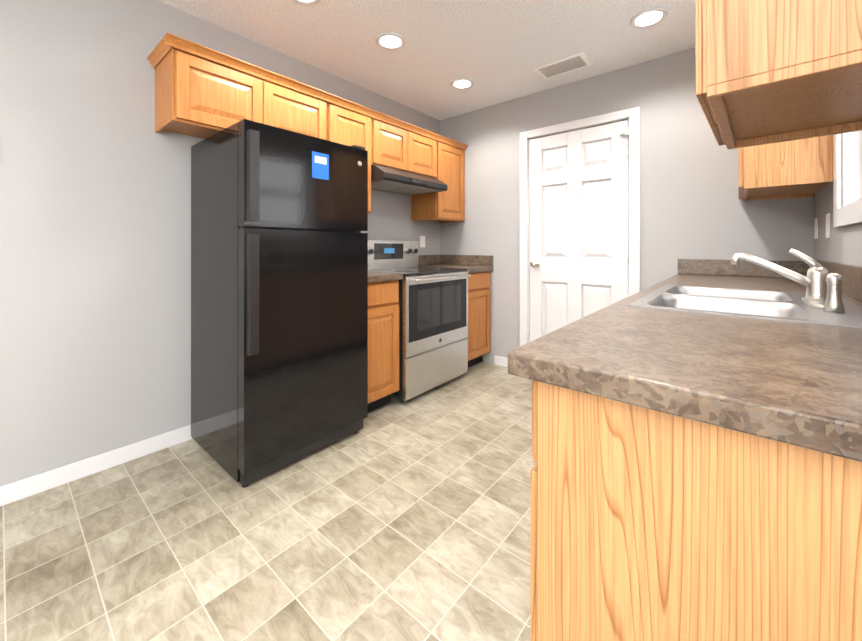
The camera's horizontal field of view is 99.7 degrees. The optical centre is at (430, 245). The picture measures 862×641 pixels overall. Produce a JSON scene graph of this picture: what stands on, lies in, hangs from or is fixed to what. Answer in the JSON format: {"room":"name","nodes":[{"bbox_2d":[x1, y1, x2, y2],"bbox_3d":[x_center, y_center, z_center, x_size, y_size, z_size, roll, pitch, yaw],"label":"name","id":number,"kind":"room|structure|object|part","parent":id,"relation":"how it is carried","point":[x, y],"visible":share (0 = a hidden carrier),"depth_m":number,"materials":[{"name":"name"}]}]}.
{"room":"kitchen","nodes":[
{"label":"kitchen","id":0,"kind":"room"},
{"bbox_2d":[0,0,439,486],"bbox_3d":[-2.205,-0.114,1.188,0.120,2.427,7.240,0,0,40],"label":"wall","id":1,"kind":"structure","parent":0,"point":[95,264],"depth_m":1.78,"materials":[{"name":"grey paint"}]},
{"bbox_2d":[0,425,192,506],"bbox_3d":[-2.669,1.058,0.530,0.012,0.082,5.400,0,0,40],"label":"baseboard","id":2,"kind":"structure","parent":1,"relation":"attached to","point":[32,485],"depth_m":1.74,"materials":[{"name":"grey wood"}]},
{"bbox_2d":[155,47,326,139],"bbox_3d":[-1.081,-0.798,2.178,0.324,0.380,0.862,0,0,40],"label":"upper cabinet","id":3,"kind":"object","parent":1,"relation":"attached to","point":[199,97],"visible":0.73,"depth_m":1.93,"materials":[{"name":"brown wood"}]},
{"bbox_2d":[147,32,467,150],"bbox_3d":[-0.568,-0.971,2.759,0.359,0.044,2.483,0,0,40],"label":"crown molding","id":4,"kind":"structure","parent":1,"relation":"attached to","point":[166,44],"depth_m":2.10,"materials":[{"name":"brown wood"}]},
{"bbox_2d":[326,102,370,213],"bbox_3d":[-0.679,-0.615,2.655,0.324,0.745,0.378,0,0,40],"label":"upper cabinet","id":5,"kind":"object","parent":1,"relation":"attached to","point":[347,127],"visible":0.38,"depth_m":2.54,"materials":[{"name":"brown wood"}]},
{"bbox_2d":[371,117,435,177],"bbox_3d":[-0.312,-0.797,3.091,0.324,0.380,0.758,0,0,40],"label":"upper cabinet","id":6,"kind":"object","parent":1,"relation":"attached to","point":[397,148],"visible":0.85,"depth_m":2.94,"materials":[{"name":"brown wood"}]},
{"bbox_2d":[371,164,447,194],"bbox_3d":[-0.265,-0.543,3.051,0.445,0.124,0.754,0,0,40],"label":"range hood","id":7,"kind":"object","parent":6,"relation":"attached to","point":[386,179],"visible":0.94,"depth_m":2.92,"materials":[{"name":"black metal"}]},
{"bbox_2d":[420,236,424,246],"bbox_3d":[-0.083,-0.043,3.609,0.008,0.115,0.075,0,0,40],"label":"electrical outlet plate","id":8,"kind":"object","parent":1,"relation":"attached to","point":[422,241],"visible":1,"depth_m":3.60,"materials":[{"name":"white plastic"}]},
{"bbox_2d":[0,361,535,640],"bbox_3d":[0.032,1.147,-0.697,5.968,0.100,7.240,0,0,40],"label":"floor","id":9,"kind":"structure","parent":0,"point":[396,520],"depth_m":1.36,"materials":[{"name":"tile"}]},
{"bbox_2d":[191,119,367,487],"bbox_3d":[-0.849,0.262,2.083,0.722,1.680,0.702,0,0,40],"label":"fridge","id":10,"kind":"object","parent":9,"relation":"on","point":[279,304],"visible":1,"depth_m":1.81,"materials":[{"name":"black metal"}]},
{"bbox_2d":[368,280,398,411],"bbox_3d":[-0.567,0.666,2.559,0.617,0.872,0.378,0,0,40],"label":"base cabinet","id":11,"kind":"object","parent":9,"relation":"on","point":[383,341],"visible":0.42,"depth_m":2.39,"materials":[{"name":"brown wood"}]},
{"bbox_2d":[368,271,402,282],"bbox_3d":[-0.558,0.158,2.550,0.643,0.141,0.381,0,0,40],"label":"countertop","id":12,"kind":"structure","parent":11,"relation":"on","point":[378,276],"depth_m":2.40,"materials":[{"name":"laminate"}]},
{"bbox_2d":[368,240,470,402],"bbox_3d":[-0.151,0.528,2.954,0.698,1.150,0.754,0,0,40],"label":"range","id":13,"kind":"object","parent":9,"relation":"on","point":[433,327],"visible":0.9,"depth_m":2.75,"materials":[{"name":"silver metal"}]},
{"bbox_2d":[467,271,489,366],"bbox_3d":[0.188,0.668,3.455,0.617,0.872,0.442,0,0,40],"label":"base cabinet","id":14,"kind":"object","parent":9,"relation":"on","point":[478,337],"visible":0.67,"depth_m":3.27,"materials":[{"name":"brown wood"}]},
{"bbox_2d":[418,255,492,272],"bbox_3d":[0.198,0.159,3.448,0.643,0.141,0.442,0,0,40],"label":"countertop","id":15,"kind":"structure","parent":14,"relation":"on","point":[475,263],"depth_m":3.55,"materials":[{"name":"laminate"}]},
{"bbox_2d":[530,380,861,640],"bbox_3d":[0.579,0.663,0.648,0.616,0.872,0.541,0,0,40],"label":"base cabinet","id":16,"kind":"object","parent":9,"relation":"on","point":[646,524],"visible":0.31,"depth_m":0.48,"materials":[{"name":"brown wood"}]},
{"bbox_2d":[508,259,861,461],"bbox_3d":[1.156,0.149,1.354,0.643,0.154,2.413,0,0,40],"label":"countertop","id":17,"kind":"structure","parent":16,"relation":"on","point":[799,384],"depth_m":0.59,"materials":[{"name":"laminate"}]},
{"bbox_2d":[628,284,861,327],"bbox_3d":[1.071,0.275,1.253,0.540,0.185,0.800,0,0,40],"label":"sink","id":18,"kind":"object","parent":17,"relation":"in","point":[790,306],"visible":0.38,"depth_m":1.24,"materials":[{"name":"silver metal"}]},
{"bbox_2d":[731,249,844,312],"bbox_3d":[1.122,0.095,1.171,0.241,0.173,0.311,0,0,40],"label":"faucet","id":19,"kind":"object","parent":17,"relation":"on","point":[822,285],"visible":1,"depth_m":1.13,"materials":[{"name":"silver metal"}]},
{"bbox_2d":[158,0,694,119],"bbox_3d":[0.032,-1.380,-0.693,5.968,0.100,7.240,0,0,40],"label":"ceiling","id":20,"kind":"structure","parent":0,"point":[496,51],"depth_m":2.32,"materials":[{"name":"white paint"}]},
{"bbox_2d":[292,0,320,5],"bbox_3d":[-0.669,-1.319,1.897,0.192,0.011,0.192,0,0,40],"label":"recessed light","id":21,"kind":"object","parent":20,"relation":"in","point":[308,2],"visible":0.94,"depth_m":1.97,"materials":[{"name":"white plastic"}]},
{"bbox_2d":[376,32,404,49],"bbox_3d":[-0.261,-1.319,2.351,0.192,0.011,0.192,0,0,40],"label":"recessed light","id":22,"kind":"object","parent":20,"relation":"in","point":[390,41],"visible":0.96,"depth_m":2.35,"materials":[{"name":"white plastic"}]},
{"bbox_2d":[450,78,473,89],"bbox_3d":[0.254,-1.318,2.963,0.192,0.011,0.192,0,0,40],"label":"recessed light","id":23,"kind":"object","parent":20,"relation":"in","point":[462,83],"visible":0.98,"depth_m":2.95,"materials":[{"name":"white plastic"}]},
{"bbox_2d":[533,52,591,78],"bbox_3d":[0.967,-1.317,2.676,0.360,0.012,0.210,0,0,40],"label":"ceiling vent","id":24,"kind":"object","parent":20,"relation":"in","point":[566,64],"visible":1,"depth_m":2.66,"materials":[{"name":"white plastic"}]},
{"bbox_2d":[630,7,667,28],"bbox_3d":[1.264,-1.319,2.113,0.192,0.011,0.192,0,0,40],"label":"recessed light","id":25,"kind":"object","parent":20,"relation":"in","point":[649,18],"visible":1,"depth_m":2.10,"materials":[{"name":"grey plastic"}]},
{"bbox_2d":[440,48,813,363],"bbox_3d":[1.229,-0.111,2.964,2.848,2.427,0.140,0,0,40],"label":"wall","id":26,"kind":"structure","parent":0,"point":[692,206],"depth_m":2.59,"materials":[{"name":"grey paint"}]},
{"bbox_2d":[411,140,464,222],"bbox_3d":[0.076,-0.614,3.552,0.324,0.745,0.442,0,0,40],"label":"upper cabinet","id":27,"kind":"object","parent":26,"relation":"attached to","point":[448,206],"visible":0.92,"depth_m":3.42,"materials":[{"name":"brown wood"}]},
{"bbox_2d":[494,356,507,366],"bbox_3d":[1.133,1.062,2.941,1.408,0.082,0.012,0,0,40],"label":"baseboard","id":28,"kind":"structure","parent":26,"relation":"attached to","point":[500,361],"depth_m":3.35,"materials":[{"name":"white wood"}]},
{"bbox_2d":[529,120,629,341],"bbox_3d":[1.153,0.081,2.915,0.795,2.027,0.109,0,0,40],"label":"door","id":29,"kind":"structure","parent":26,"relation":"in","point":[578,214],"depth_m":2.92,"materials":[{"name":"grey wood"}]},
{"bbox_3d":[0.885,0.153,3.117,0.062,0.062,0.073,0,0,40],"label":"door knob","id":30,"kind":"part","parent":29,"relation":"part of","materials":[{"name":"silver metal"}]},
{"bbox_3d":[1.432,0.030,2.683,0.070,1.795,0.032,0,0,40],"label":"door hinges and latch","id":31,"kind":"part","parent":29,"relation":"part of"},
{"bbox_2d":[520,106,639,345],"bbox_3d":[1.188,0.048,2.972,0.939,2.109,0.136,0,0,40],"label":"door frame","id":32,"kind":"structure","parent":26,"relation":"attached to","point":[631,116],"depth_m":2.84,"materials":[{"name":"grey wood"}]},
{"bbox_2d":[814,182,861,266],"bbox_3d":[1.384,-0.114,1.030,0.120,2.427,2.620,0,0,40],"label":"wall","id":33,"kind":"structure","parent":0,"point":[842,245],"depth_m":1.67,"materials":[{"name":"grey paint"}]},
{"bbox_2d":[695,0,861,148],"bbox_3d":[0.815,-0.661,0.758,0.395,0.760,0.520,0,0,40],"label":"upper cabinet","id":34,"kind":"object","parent":33,"relation":"attached to","point":[771,71],"visible":1,"depth_m":0.67,"materials":[{"name":"brown wood"}]},
{"bbox_2d":[738,135,832,200],"bbox_3d":[1.843,-0.659,1.926,0.327,0.760,0.652,0,0,40],"label":"upper cabinet","id":35,"kind":"object","parent":33,"relation":"attached to","point":[801,168],"visible":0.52,"depth_m":1.70,"materials":[{"name":"brown wood"}]},
{"bbox_2d":[814,218,817,238],"bbox_3d":[2.113,-0.096,1.998,0.009,0.115,0.074,0,0,40],"label":"outlet","id":36,"kind":"object","parent":33,"relation":"attached to","point":[815,219],"depth_m":1.98,"materials":[{"name":"white plastic"}]},
{"bbox_2d":[826,213,829,237],"bbox_3d":[1.894,-0.097,1.737,0.009,0.115,0.074,0,0,40],"label":"outlet","id":37,"kind":"object","parent":33,"relation":"attached to","point":[827,227],"depth_m":1.71,"materials":[{"name":"white plastic"}]},
{"bbox_2d":[833,131,861,227],"bbox_3d":[1.479,-0.568,1.172,0.117,0.975,0.960,0,0,40],"label":"window","id":38,"kind":"structure","parent":33,"relation":"in","point":[847,179],"depth_m":1.49,"materials":[{"name":"grey glass"}]}
]}

